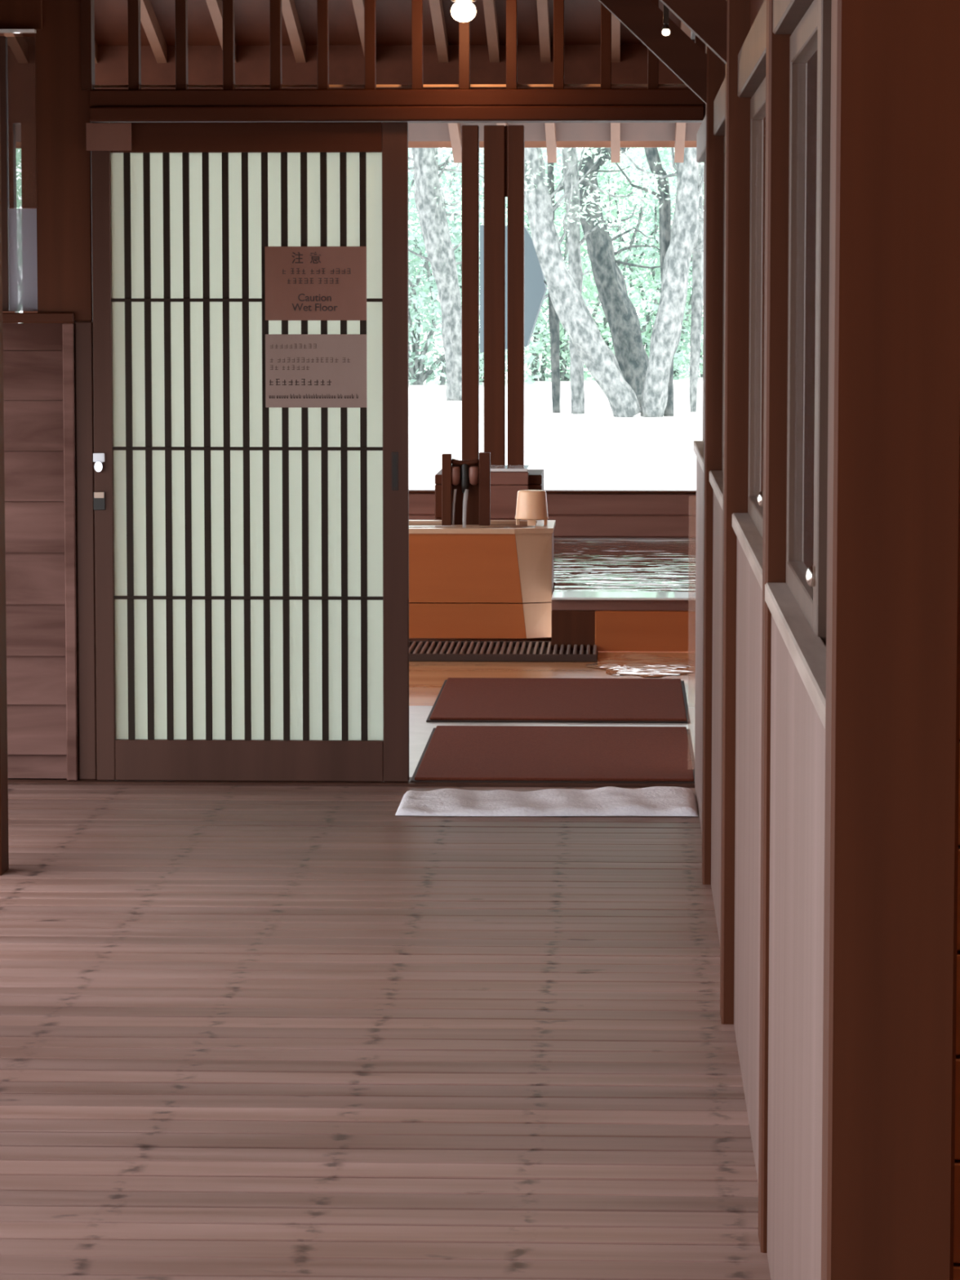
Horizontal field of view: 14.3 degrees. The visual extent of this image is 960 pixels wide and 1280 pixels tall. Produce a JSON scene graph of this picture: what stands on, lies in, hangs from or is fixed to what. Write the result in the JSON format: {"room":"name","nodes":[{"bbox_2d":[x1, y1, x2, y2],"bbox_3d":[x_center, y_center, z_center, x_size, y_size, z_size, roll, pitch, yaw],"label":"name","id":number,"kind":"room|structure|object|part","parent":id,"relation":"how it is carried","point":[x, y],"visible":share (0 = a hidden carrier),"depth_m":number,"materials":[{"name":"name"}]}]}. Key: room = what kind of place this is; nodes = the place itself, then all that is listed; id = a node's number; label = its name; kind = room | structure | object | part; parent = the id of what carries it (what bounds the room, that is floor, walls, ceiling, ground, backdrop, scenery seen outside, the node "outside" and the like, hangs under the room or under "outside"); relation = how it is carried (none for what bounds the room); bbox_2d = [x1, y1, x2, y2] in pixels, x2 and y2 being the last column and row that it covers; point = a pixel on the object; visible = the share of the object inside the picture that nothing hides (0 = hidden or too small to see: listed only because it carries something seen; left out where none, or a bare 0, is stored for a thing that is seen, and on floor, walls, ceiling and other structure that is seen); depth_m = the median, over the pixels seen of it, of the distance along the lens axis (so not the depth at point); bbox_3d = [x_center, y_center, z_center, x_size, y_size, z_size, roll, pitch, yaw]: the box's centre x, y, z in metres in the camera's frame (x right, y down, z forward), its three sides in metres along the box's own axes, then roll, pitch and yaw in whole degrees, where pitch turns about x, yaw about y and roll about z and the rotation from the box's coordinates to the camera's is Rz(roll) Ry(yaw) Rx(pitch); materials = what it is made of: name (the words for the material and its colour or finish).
{"room":"bathhouse changing room","nodes":[
{"label":"bathhouse changing room","id":0,"kind":"room"},
{"bbox_2d":[0,0,701,163],"bbox_3d":[-0.628,-3.150,12.479,6.400,2.587,17.020,0,5,2],"label":"rafters","id":1,"kind":"structure","parent":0,"point":[582,18],"depth_m":18.96,"materials":[{"name":"brown wood"}]},
{"bbox_2d":[408,141,696,147],"bbox_3d":[-0.312,-2.745,21.062,6.400,0.060,0.025,0,5,2],"label":"trim","id":2,"kind":"structure","parent":1,"relation":"attached to","point":[411,144],"depth_m":21.02,"materials":[{"name":"brown wood"}]},
{"bbox_2d":[2,44,702,537],"bbox_3d":[-0.377,-1.618,19.406,5.200,2.815,0.090,0,5,2],"label":"wall","id":3,"kind":"structure","parent":0,"point":[582,63],"depth_m":19.27,"materials":[{"name":"brown wood"}]},
{"bbox_2d":[505,125,507,196],"bbox_3d":[0.133,-2.405,19.189,0.012,0.355,0.060,0,5,2],"label":"trim","id":4,"kind":"structure","parent":3,"relation":"attached to","point":[506,126],"depth_m":19.16,"materials":[{"name":"brown wood"}]},
{"bbox_2d":[408,489,696,493],"bbox_3d":[-0.377,-0.760,19.483,5.200,0.011,0.130,0,5,2],"label":"trim","id":5,"kind":"structure","parent":3,"relation":"on","point":[410,491],"depth_m":19.39,"materials":[{"name":"brown wood"}]},
{"bbox_2d":[461,125,479,460],"bbox_3d":[-0.048,-1.665,19.264,0.085,1.843,0.100,0,5,2],"label":"window post","id":6,"kind":"object","parent":5,"relation":"on","point":[469,134],"visible":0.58,"depth_m":19.20,"materials":[{"name":"brown wood"}]},
{"bbox_2d":[484,125,505,465],"bbox_3d":[0.073,-1.665,19.259,0.106,1.843,0.100,0,5,2],"label":"window post","id":7,"kind":"object","parent":5,"relation":"on","point":[494,135],"visible":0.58,"depth_m":19.20,"materials":[{"name":"brown wood"}]},
{"bbox_2d":[506,125,524,465],"bbox_3d":[0.181,-1.664,19.255,0.083,1.843,0.100,0,5,2],"label":"window post","id":8,"kind":"object","parent":5,"relation":"on","point":[516,134],"visible":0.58,"depth_m":19.20,"materials":[{"name":"brown wood"}]},
{"bbox_2d":[0,0,705,778],"bbox_3d":[-0.696,-0.927,11.285,2.969,2.693,0.122,0,5,2],"label":"wall","id":9,"kind":"structure","parent":0,"point":[33,410],"depth_m":11.24,"materials":[{"name":"brown wood"}]},
{"bbox_2d":[0,29,35,33],"bbox_3d":[-1.448,-1.780,11.169,0.295,0.010,0.045,0,5,2],"label":"trim","id":10,"kind":"structure","parent":9,"relation":"attached to","point":[2,31],"depth_m":11.14,"materials":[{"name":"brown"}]},
{"bbox_2d":[2,312,77,323],"bbox_3d":[-1.687,-0.953,11.291,0.986,0.030,0.080,0,5,2],"label":"trim","id":11,"kind":"structure","parent":9,"relation":"attached to","point":[7,317],"depth_m":11.24,"materials":[{"name":"brown wood"}]},
{"bbox_2d":[62,323,79,780],"bbox_3d":[-1.212,-0.260,11.328,0.031,1.355,0.075,0,5,2],"label":"trim","id":12,"kind":"structure","parent":9,"relation":"attached to","point":[68,340],"depth_m":11.29,"materials":[{"name":"brown wood"}]},
{"bbox_2d":[74,321,97,780],"bbox_3d":[-1.166,-0.266,11.364,0.054,1.361,0.120,0,5,2],"label":"trim","id":13,"kind":"structure","parent":9,"relation":"attached to","point":[83,331],"depth_m":11.30,"materials":[{"name":"brown wood"}]},
{"bbox_2d":[85,123,131,151],"bbox_3d":[-1.085,-1.471,11.161,0.133,0.081,0.005,0,5,2],"label":"wall plate","id":14,"kind":"object","parent":9,"relation":"attached to","point":[99,136],"visible":1,"depth_m":11.16,"materials":[{"name":"brown laminate"}]},
{"bbox_2d":[91,122,408,782],"bbox_3d":[-0.676,-0.548,11.259,0.930,1.940,0.053,0,5,2],"label":"door","id":15,"kind":"structure","parent":9,"relation":"in","point":[251,558],"depth_m":11.27,"materials":[{"name":"brown wood"}]},
{"bbox_3d":[-1.124,-0.410,11.276,0.034,0.053,0.007,0,5,2],"label":"latch plate","id":16,"kind":"part","parent":15,"relation":"part of","materials":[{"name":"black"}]},
{"bbox_3d":[-0.685,-1.472,11.184,0.798,0.087,0.036,0,5,2],"label":"rail","id":17,"kind":"part","parent":15,"relation":"part of","materials":[{"name":"brown wood"}]},
{"bbox_3d":[-0.685,0.357,11.350,0.798,0.121,0.036,0,5,2],"label":"rail","id":18,"kind":"part","parent":15,"relation":"part of","materials":[{"name":"brown wood"}]},
{"bbox_2d":[264,246,366,320],"bbox_3d":[-0.481,-1.045,11.194,0.299,0.216,0.005,0,5,2],"label":"caution sign","id":19,"kind":"object","parent":15,"relation":"attached to","point":[303,283],"visible":1,"depth_m":11.19,"materials":[{"name":"brown laminate"}]},
{"bbox_2d":[265,334,367,407],"bbox_3d":[-0.481,-0.790,11.217,0.299,0.215,0.005,0,5,2],"label":"notice sign","id":20,"kind":"object","parent":15,"relation":"attached to","point":[302,371],"visible":1,"depth_m":11.21,"materials":[{"name":"brown laminate"}]},
{"bbox_3d":[-0.250,-0.497,11.239,0.020,0.113,0.004,0,5,2],"label":"finger pull","id":21,"kind":"part","parent":15,"relation":"part of","materials":[{"name":"black metal"}]},
{"bbox_2d":[8,777,694,787],"bbox_3d":[-0.581,0.435,11.385,3.200,0.036,0.160,0,5,2],"label":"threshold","id":22,"kind":"structure","parent":9,"relation":"attached to","point":[11,780],"depth_m":11.31,"materials":[{"name":"brown wood"}]},
{"bbox_2d":[88,106,705,123],"bbox_3d":[-0.242,-1.540,11.194,1.797,0.042,0.158,0,5,2],"label":"beam","id":23,"kind":"structure","parent":9,"relation":"attached to","point":[409,114],"depth_m":11.12,"materials":[{"name":"brown wood"}]},
{"bbox_2d":[89,88,705,106],"bbox_3d":[-0.241,-1.586,11.197,1.797,0.048,0.145,0,5,2],"label":"beam","id":24,"kind":"structure","parent":9,"relation":"attached to","point":[531,97],"depth_m":11.12,"materials":[{"name":"brown wood"}]},
{"bbox_2d":[0,784,770,1279],"bbox_3d":[-0.146,0.841,6.931,5.200,0.031,8.728,0,5,2],"label":"floor","id":25,"kind":"structure","parent":0,"point":[246,1033],"depth_m":7.36,"materials":[{"name":"brown wood"}]},
{"bbox_2d":[0,120,8,875],"bbox_3d":[-1.254,-0.771,9.491,0.118,2.780,0.118,0,5,2],"label":"wooden post","id":26,"kind":"object","parent":25,"relation":"on","point":[4,847],"visible":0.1,"depth_m":9.55,"materials":[{"name":"brown wood"}]},
{"bbox_2d":[395,786,697,816],"bbox_3d":[0.194,0.455,10.849,0.843,0.030,0.471,0,5,2],"label":"floor mat","id":27,"kind":"object","parent":25,"relation":"on","point":[609,801],"visible":1,"depth_m":10.76,"materials":[{"name":"white fabric"}]},
{"bbox_2d":[702,45,724,884],"bbox_3d":[0.610,-0.758,9.343,0.118,2.780,0.118,0,5,2],"label":"wooden post","id":28,"kind":"object","parent":25,"relation":"on","point":[714,144],"visible":0.1,"depth_m":9.30,"materials":[{"name":"brown wood"}]},
{"bbox_2d":[598,0,706,104],"bbox_3d":[0.271,-1.629,9.262,0.739,0.711,0.060,0,5,2],"label":"ceiling beam","id":29,"kind":"structure","parent":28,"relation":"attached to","point":[643,19],"depth_m":9.24,"materials":[{"name":"brown wood"}]},
{"bbox_2d":[720,0,765,1024],"bbox_3d":[0.542,-0.594,7.541,0.118,2.780,0.118,0,5,2],"label":"wooden post","id":30,"kind":"object","parent":25,"relation":"on","point":[737,110],"visible":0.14,"depth_m":7.50,"materials":[{"name":"brown wood"}]},
{"bbox_2d":[659,0,727,64],"bbox_3d":[0.203,-1.456,7.462,0.739,0.711,0.060,0,5,2],"label":"knee brace","id":31,"kind":"object","parent":30,"relation":"attached to","point":[707,20],"visible":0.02,"depth_m":7.45,"materials":[{"name":"brown wood"}]},
{"bbox_2d":[758,0,817,1253],"bbox_3d":[0.487,-0.430,5.729,0.118,2.780,0.118,0,5,2],"label":"wooden post","id":32,"kind":"object","parent":25,"relation":"on","point":[777,46],"visible":0.17,"depth_m":5.68,"materials":[{"name":"brown wood"}]},
{"bbox_2d":[821,0,959,1279],"bbox_3d":[0.425,-0.264,3.908,0.130,2.780,0.118,0,5,2],"label":"wooden post","id":33,"kind":"object","parent":25,"relation":"on","point":[892,708],"visible":1,"depth_m":3.87,"materials":[{"name":"brown wood"}]},
{"bbox_2d":[408,637,695,777],"bbox_3d":[-0.528,0.099,15.478,5.200,0.104,8.049,0,5,2],"label":"floor","id":34,"kind":"structure","parent":0,"point":[426,678],"depth_m":14.52,"materials":[{"name":"brown wood"}]},
{"bbox_2d":[408,520,555,638],"bbox_3d":[-0.496,-0.262,16.081,1.617,0.452,0.630,0,5,2],"label":"counter","id":35,"kind":"object","parent":34,"relation":"on","point":[495,580],"visible":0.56,"depth_m":15.76,"materials":[{"name":"brown wood"}]},
{"bbox_2d":[441,452,490,525],"bbox_3d":[-0.059,-0.627,16.072,0.202,0.325,0.072,0,5,2],"label":"stand","id":36,"kind":"object","parent":35,"relation":"on","point":[470,480],"visible":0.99,"depth_m":16.05,"materials":[{"name":"brown wood"}]},
{"bbox_2d":[451,466,460,485],"bbox_3d":[-0.104,-0.690,16.063,0.045,0.080,0.045,0,5,2],"label":"wooden cup","id":37,"kind":"object","parent":36,"relation":"on","point":[455,470],"depth_m":16.04,"materials":[{"name":"brown wood"}]},
{"bbox_3d":[-0.063,-0.682,16.063,0.033,0.126,0.032,0,5,2],"label":"spout","id":38,"kind":"part","parent":36,"relation":"part of","materials":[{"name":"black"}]},
{"bbox_2d":[468,466,479,485],"bbox_3d":[-0.025,-0.690,16.060,0.045,0.080,0.045,0,5,2],"label":"wooden cup","id":39,"kind":"object","parent":36,"relation":"on","point":[473,471],"depth_m":16.04,"materials":[{"name":"brown wood"}]},
{"bbox_2d":[515,489,548,525],"bbox_3d":[0.217,-0.554,15.988,0.141,0.144,0.141,0,5,2],"label":"bucket","id":40,"kind":"object","parent":35,"relation":"on","point":[531,504],"visible":1,"depth_m":15.94,"materials":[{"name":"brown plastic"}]},
{"bbox_2d":[435,465,544,519],"bbox_3d":[0.046,-0.449,17.235,0.476,0.676,0.610,0,5,2],"label":"wooden box","id":41,"kind":"object","parent":34,"relation":"on","point":[506,481],"visible":0.26,"depth_m":16.92,"materials":[{"name":"brown wood"}]},
{"bbox_2d":[408,640,598,662],"bbox_3d":[-0.228,0.043,15.391,1.405,0.029,0.590,0,5,2],"label":"drain grate","id":42,"kind":"object","parent":34,"relation":"on","point":[419,651],"visible":0.45,"depth_m":15.26,"materials":[{"name":"brown"}]},
{"bbox_2d":[409,725,694,783],"bbox_3d":[0.245,0.355,12.004,0.854,0.014,1.390,0,5,2],"label":"door mat","id":43,"kind":"object","parent":34,"relation":"on","point":[451,753],"visible":0.93,"depth_m":11.87,"materials":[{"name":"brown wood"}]},
{"bbox_2d":[426,677,690,723],"bbox_3d":[0.290,0.210,13.593,0.894,0.014,1.372,0,5,2],"label":"door mat","id":44,"kind":"object","parent":34,"relation":"on","point":[459,700],"visible":1,"depth_m":13.41,"materials":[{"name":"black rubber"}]},
{"bbox_2d":[551,537,695,652],"bbox_3d":[1.146,-0.230,17.442,1.998,0.270,3.954,0,5,2],"label":"pool","id":45,"kind":"object","parent":34,"relation":"on","point":[611,594],"visible":0.46,"depth_m":15.64,"materials":[{"name":"brown wood"}]},
{"bbox_2d":[586,653,695,676],"bbox_3d":[0.642,0.092,14.940,0.453,0.012,0.954,0,5,2],"label":"puddle","id":46,"kind":"object","parent":34,"relation":"on","point":[631,664],"visible":0.97,"depth_m":14.85,"materials":[{"name":"brown"}]},
{"bbox_2d":[408,333,702,489],"bbox_3d":[2.963,-5.621,79.522,120.000,0.220,120.480,0,5,2],"label":"ground","id":47,"kind":"structure","parent":0,"point":[595,449],"depth_m":38.84,"materials":[{"name":"white snow"}]},
{"bbox_2d":[408,163,433,382],"bbox_3d":[-2.681,-6.615,62.795,3.973,5.235,2.908,0,5,2],"label":"tree","id":48,"kind":"object","parent":47,"relation":"on","point":[413,258],"visible":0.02,"depth_m":62.43,"materials":[{"name":"green plant"}]},
{"bbox_2d":[408,147,484,400],"bbox_3d":[-0.714,-7.080,52.618,4.330,7.568,3.710,0,5,2],"label":"tree","id":49,"kind":"object","parent":47,"relation":"on","point":[429,199],"visible":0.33,"depth_m":52.67,"materials":[{"name":"grey plant"}]},
{"bbox_2d":[408,147,582,382],"bbox_3d":[-0.038,-6.687,63.698,3.693,5.029,3.009,0,5,5],"label":"tree","id":50,"kind":"object","parent":47,"relation":"on","point":[540,342],"visible":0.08,"depth_m":63.49,"materials":[{"name":"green plant"}]},
{"bbox_2d":[408,147,619,386],"bbox_3d":[-0.729,-6.472,61.728,6.005,5.189,3.025,0,5,2],"label":"tree","id":51,"kind":"object","parent":47,"relation":"on","point":[417,374],"visible":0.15,"depth_m":61.50,"materials":[{"name":"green plant"}]},
{"bbox_2d":[440,147,660,382],"bbox_3d":[1.220,-6.758,64.506,3.872,5.223,3.372,0,5,2],"label":"tree","id":52,"kind":"object","parent":47,"relation":"on","point":[586,278],"visible":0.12,"depth_m":64.41,"materials":[{"name":"green plant"}]},
{"bbox_2d":[524,147,641,417],"bbox_3d":[0.510,-6.401,45.555,4.543,7.644,4.024,0,5,2],"label":"tree","id":53,"kind":"object","parent":47,"relation":"on","point":[568,303],"visible":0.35,"depth_m":45.68,"materials":[{"name":"grey plant"}]},
{"bbox_2d":[545,161,630,413],"bbox_3d":[0.488,-6.206,46.878,4.128,6.848,3.063,4,7,37],"label":"tree","id":54,"kind":"object","parent":47,"relation":"on","point":[553,320],"visible":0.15,"depth_m":47.41,"materials":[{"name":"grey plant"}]},
{"bbox_2d":[480,225,546,352],"bbox_3d":[0.426,-4.404,47.916,0.809,1.574,1.200,0,5,2],"label":"tarpaulin","id":55,"kind":"object","parent":54,"relation":"hanging from","point":[535,286],"visible":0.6,"depth_m":47.32,"materials":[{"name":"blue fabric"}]},
{"bbox_2d":[543,147,644,413],"bbox_3d":[0.724,-6.366,46.879,4.456,7.169,2.948,-4,6,-36],"label":"tree","id":56,"kind":"object","parent":47,"relation":"on","point":[574,242],"visible":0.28,"depth_m":46.86,"materials":[{"name":"grey plant"}]},
{"bbox_2d":[524,147,702,380],"bbox_3d":[2.443,-6.855,65.614,3.970,5.255,2.962,0,5,2],"label":"tree","id":57,"kind":"object","parent":47,"relation":"on","point":[620,239],"visible":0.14,"depth_m":65.34,"materials":[{"name":"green plant"}]},
{"bbox_2d":[577,147,660,395],"bbox_3d":[2.597,-6.514,49.437,4.238,7.038,3.353,0,5,2],"label":"tree","id":58,"kind":"object","parent":47,"relation":"on","point":[620,313],"visible":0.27,"depth_m":49.62,"materials":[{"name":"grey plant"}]},
{"bbox_2d":[558,147,702,379],"bbox_3d":[3.166,-6.909,66.360,3.851,5.257,3.563,0,5,2],"label":"tree","id":59,"kind":"object","parent":47,"relation":"on","point":[687,321],"visible":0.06,"depth_m":66.24,"materials":[{"name":"green plant"}]},
{"bbox_2d":[635,393,640,405],"bbox_3d":[1.950,-3.095,49.184,0.518,0.180,0.136,3,6,26],"label":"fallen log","id":60,"kind":"object","parent":47,"relation":"on","point":[638,396],"visible":0.08,"depth_m":49.07,"materials":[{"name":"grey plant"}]},
{"bbox_2d":[602,147,703,416],"bbox_3d":[1.814,-6.256,45.766,4.300,7.149,3.405,0,5,2],"label":"tree","id":61,"kind":"object","parent":47,"relation":"on","point":[651,155],"visible":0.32,"depth_m":45.94,"materials":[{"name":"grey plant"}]},
{"bbox_2d":[620,147,702,377],"bbox_3d":[4.546,-7.066,67.587,4.458,5.231,3.139,-1,5,-10],"label":"tree","id":62,"kind":"object","parent":47,"relation":"on","point":[652,230],"visible":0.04,"depth_m":67.43,"materials":[{"name":"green plant"}]},
{"bbox_2d":[620,147,703,417],"bbox_3d":[2.551,-6.261,45.618,4.384,7.219,3.754,0,5,2],"label":"tree","id":63,"kind":"object","parent":47,"relation":"on","point":[666,333],"visible":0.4,"depth_m":45.63,"materials":[{"name":"grey plant"}]},
{"bbox_2d":[666,162,703,412],"bbox_3d":[2.697,-6.562,47.475,4.008,7.547,3.512,0,5,2],"label":"tree","id":64,"kind":"object","parent":47,"relation":"on","point":[697,296],"visible":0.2,"depth_m":47.70,"materials":[{"name":"grey plant"}]},
{"bbox_2d":[694,0,825,1279],"bbox_3d":[0.550,-0.582,7.572,0.098,2.750,7.240,0,5,2],"label":"wall","id":65,"kind":"structure","parent":0,"point":[797,732],"depth_m":5.41,"materials":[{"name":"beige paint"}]},
{"bbox_2d":[693,440,703,472],"bbox_3d":[0.611,-0.490,10.321,0.038,0.029,1.780,0,5,2],"label":"trim","id":66,"kind":"structure","parent":65,"relation":"on","point":[698,446],"depth_m":10.57,"materials":[{"name":"brown wood"}]},
{"bbox_2d":[703,195,705,424],"bbox_3d":[0.643,-0.902,10.283,0.063,0.818,1.776,0,5,2],"label":"window","id":67,"kind":"structure","parent":65,"relation":"in","point":[704,196],"depth_m":11.14,"materials":[{"name":"brown wood"}]},
{"bbox_2d":[709,470,723,509],"bbox_3d":[0.547,-0.323,8.475,0.038,0.029,1.690,0,5,2],"label":"trim","id":68,"kind":"structure","parent":65,"relation":"on","point":[716,477],"depth_m":8.78,"materials":[{"name":"brown wood"}]},
{"bbox_2d":[713,76,725,135],"bbox_3d":[0.581,-1.186,8.395,0.094,0.085,1.690,0,5,2],"label":"trim","id":69,"kind":"structure","parent":65,"relation":"attached to","point":[719,101],"depth_m":8.73,"materials":[{"name":"brown wood"}]},
{"bbox_2d":[721,136,724,472],"bbox_3d":[0.578,-0.735,8.437,0.063,0.818,1.686,0,5,2],"label":"window","id":70,"kind":"structure","parent":65,"relation":"in","point":[724,136],"depth_m":9.24,"materials":[{"name":"brown wood"}]},
{"bbox_2d":[732,512,762,590],"bbox_3d":[0.483,-0.159,6.669,0.038,0.029,1.700,0,5,2],"label":"trim","id":71,"kind":"structure","parent":65,"relation":"on","point":[749,538],"depth_m":6.73,"materials":[{"name":"brown wood"}]},
{"bbox_2d":[737,0,766,97],"bbox_3d":[0.517,-1.022,6.589,0.094,0.085,1.700,0,5,2],"label":"trim","id":72,"kind":"structure","parent":65,"relation":"attached to","point":[752,55],"depth_m":6.65,"materials":[{"name":"brown wood"}]},
{"bbox_2d":[747,76,765,537],"bbox_3d":[0.515,-0.571,6.630,0.063,0.818,1.696,0,5,2],"label":"window","id":73,"kind":"structure","parent":65,"relation":"in","point":[757,102],"depth_m":7.42,"materials":[{"name":"brown wood"}]},
{"bbox_3d":[0.492,-0.246,6.655,0.018,0.028,0.022,0,5,2],"label":"lock knob","id":74,"kind":"part","parent":73,"relation":"part of","materials":[{"name":"silver metal"}]},
{"bbox_2d":[764,582,826,728],"bbox_3d":[0.413,0.006,4.852,0.038,0.029,1.710,0,5,2],"label":"trim","id":75,"kind":"structure","parent":65,"relation":"on","point":[807,651],"depth_m":4.76,"materials":[{"name":"brown wood"}]},
{"bbox_2d":[786,0,831,644],"bbox_3d":[0.444,-0.406,4.814,0.063,0.818,1.706,0,5,2],"label":"window","id":76,"kind":"structure","parent":65,"relation":"in","point":[808,587],"depth_m":5.26,"materials":[{"name":"brown wood"}]},
{"bbox_3d":[0.422,-0.081,4.839,0.018,0.028,0.022,0,5,2],"label":"lock knob","id":77,"kind":"part","parent":76,"relation":"part of","materials":[{"name":"silver metal"}]},
{"bbox_2d":[953,722,959,1279],"bbox_3d":[1.469,-0.252,3.884,1.954,2.700,0.035,0,5,2],"label":"wall","id":78,"kind":"structure","parent":0,"point":[957,1153],"depth_m":3.97,"materials":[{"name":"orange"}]},
{"bbox_3d":[0.309,-1.695,4.130,4.700,0.070,14.550,0,5,2],"label":"ceiling","id":79,"kind":"structure","parent":0,"visible":0},
{"bbox_2d":[450,0,475,22],"bbox_3d":[-0.047,-2.002,10.883,0.073,0.479,0.073,0,5,2],"label":"ceiling lamp","id":80,"kind":"object","parent":79,"relation":"hanging from","point":[463,11],"visible":1,"depth_m":10.88,"materials":[{"name":"white glass"}]},
{"bbox_2d":[662,4,670,35],"bbox_3d":[0.412,-1.677,8.424,0.018,0.682,0.018,0,5,2],"label":"ceiling lamp","id":81,"kind":"object","parent":79,"relation":"hanging from","point":[665,32],"visible":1,"depth_m":8.44,"materials":[{"name":"white glass"}]},
{"bbox_3d":[0.412,-1.690,8.422,0.012,0.656,0.012,0,5,2],"label":"rod","id":82,"kind":"part","parent":81,"relation":"part of","materials":[{"name":"brown metal"}]},
{"bbox_3d":[0.412,-1.345,8.454,0.018,0.016,0.018,0,5,2],"label":"bulb","id":83,"kind":"part","parent":81,"relation":"part of","materials":[{"name":"white glass"}]},
{"bbox_3d":[0.657,-1.797,10.201,0.070,0.804,1.780,0,5,2],"label":"wall","id":84,"kind":"structure","parent":0,"visible":0},
{"bbox_2d":[696,115,706,162],"bbox_3d":[0.645,-1.354,10.242,0.094,0.085,1.780,0,5,2],"label":"trim","id":85,"kind":"structure","parent":84,"relation":"attached to","point":[700,135],"depth_m":10.53,"materials":[{"name":"brown wood"}]},
{"bbox_3d":[0.459,-1.301,4.732,0.070,0.804,1.710,0,5,2],"label":"wall","id":86,"kind":"structure","parent":0,"visible":0},
{"bbox_2d":[773,0,813,34],"bbox_3d":[0.447,-0.857,4.773,0.094,0.085,1.710,0,5,2],"label":"trim","id":87,"kind":"structure","parent":86,"relation":"attached to","point":[787,14],"depth_m":5.31,"materials":[{"name":"brown wood"}]},
{"bbox_3d":[-1.812,-1.622,11.265,0.735,1.305,0.080,0,5,2],"label":"wall","id":88,"kind":"structure","parent":0,"visible":0},
{"bbox_2d":[0,36,37,311],"bbox_3d":[-1.374,-1.374,11.271,0.137,0.805,0.040,0,5,2],"label":"window","id":89,"kind":"structure","parent":88,"relation":"in","point":[17,54],"depth_m":11.27,"materials":[{"name":"grey"}]},
{"bbox_3d":[-1.349,-1.526,11.263,0.087,0.500,0.004,0,5,2],"label":"pane","id":90,"kind":"part","parent":89,"relation":"part of","materials":[{"name":"clear glass"}]},
{"bbox_3d":[-1.350,-1.123,11.285,0.087,0.302,0.004,0,5,2],"label":"film pane","id":91,"kind":"part","parent":89,"relation":"part of","materials":[{"name":"grey"}]}
]}

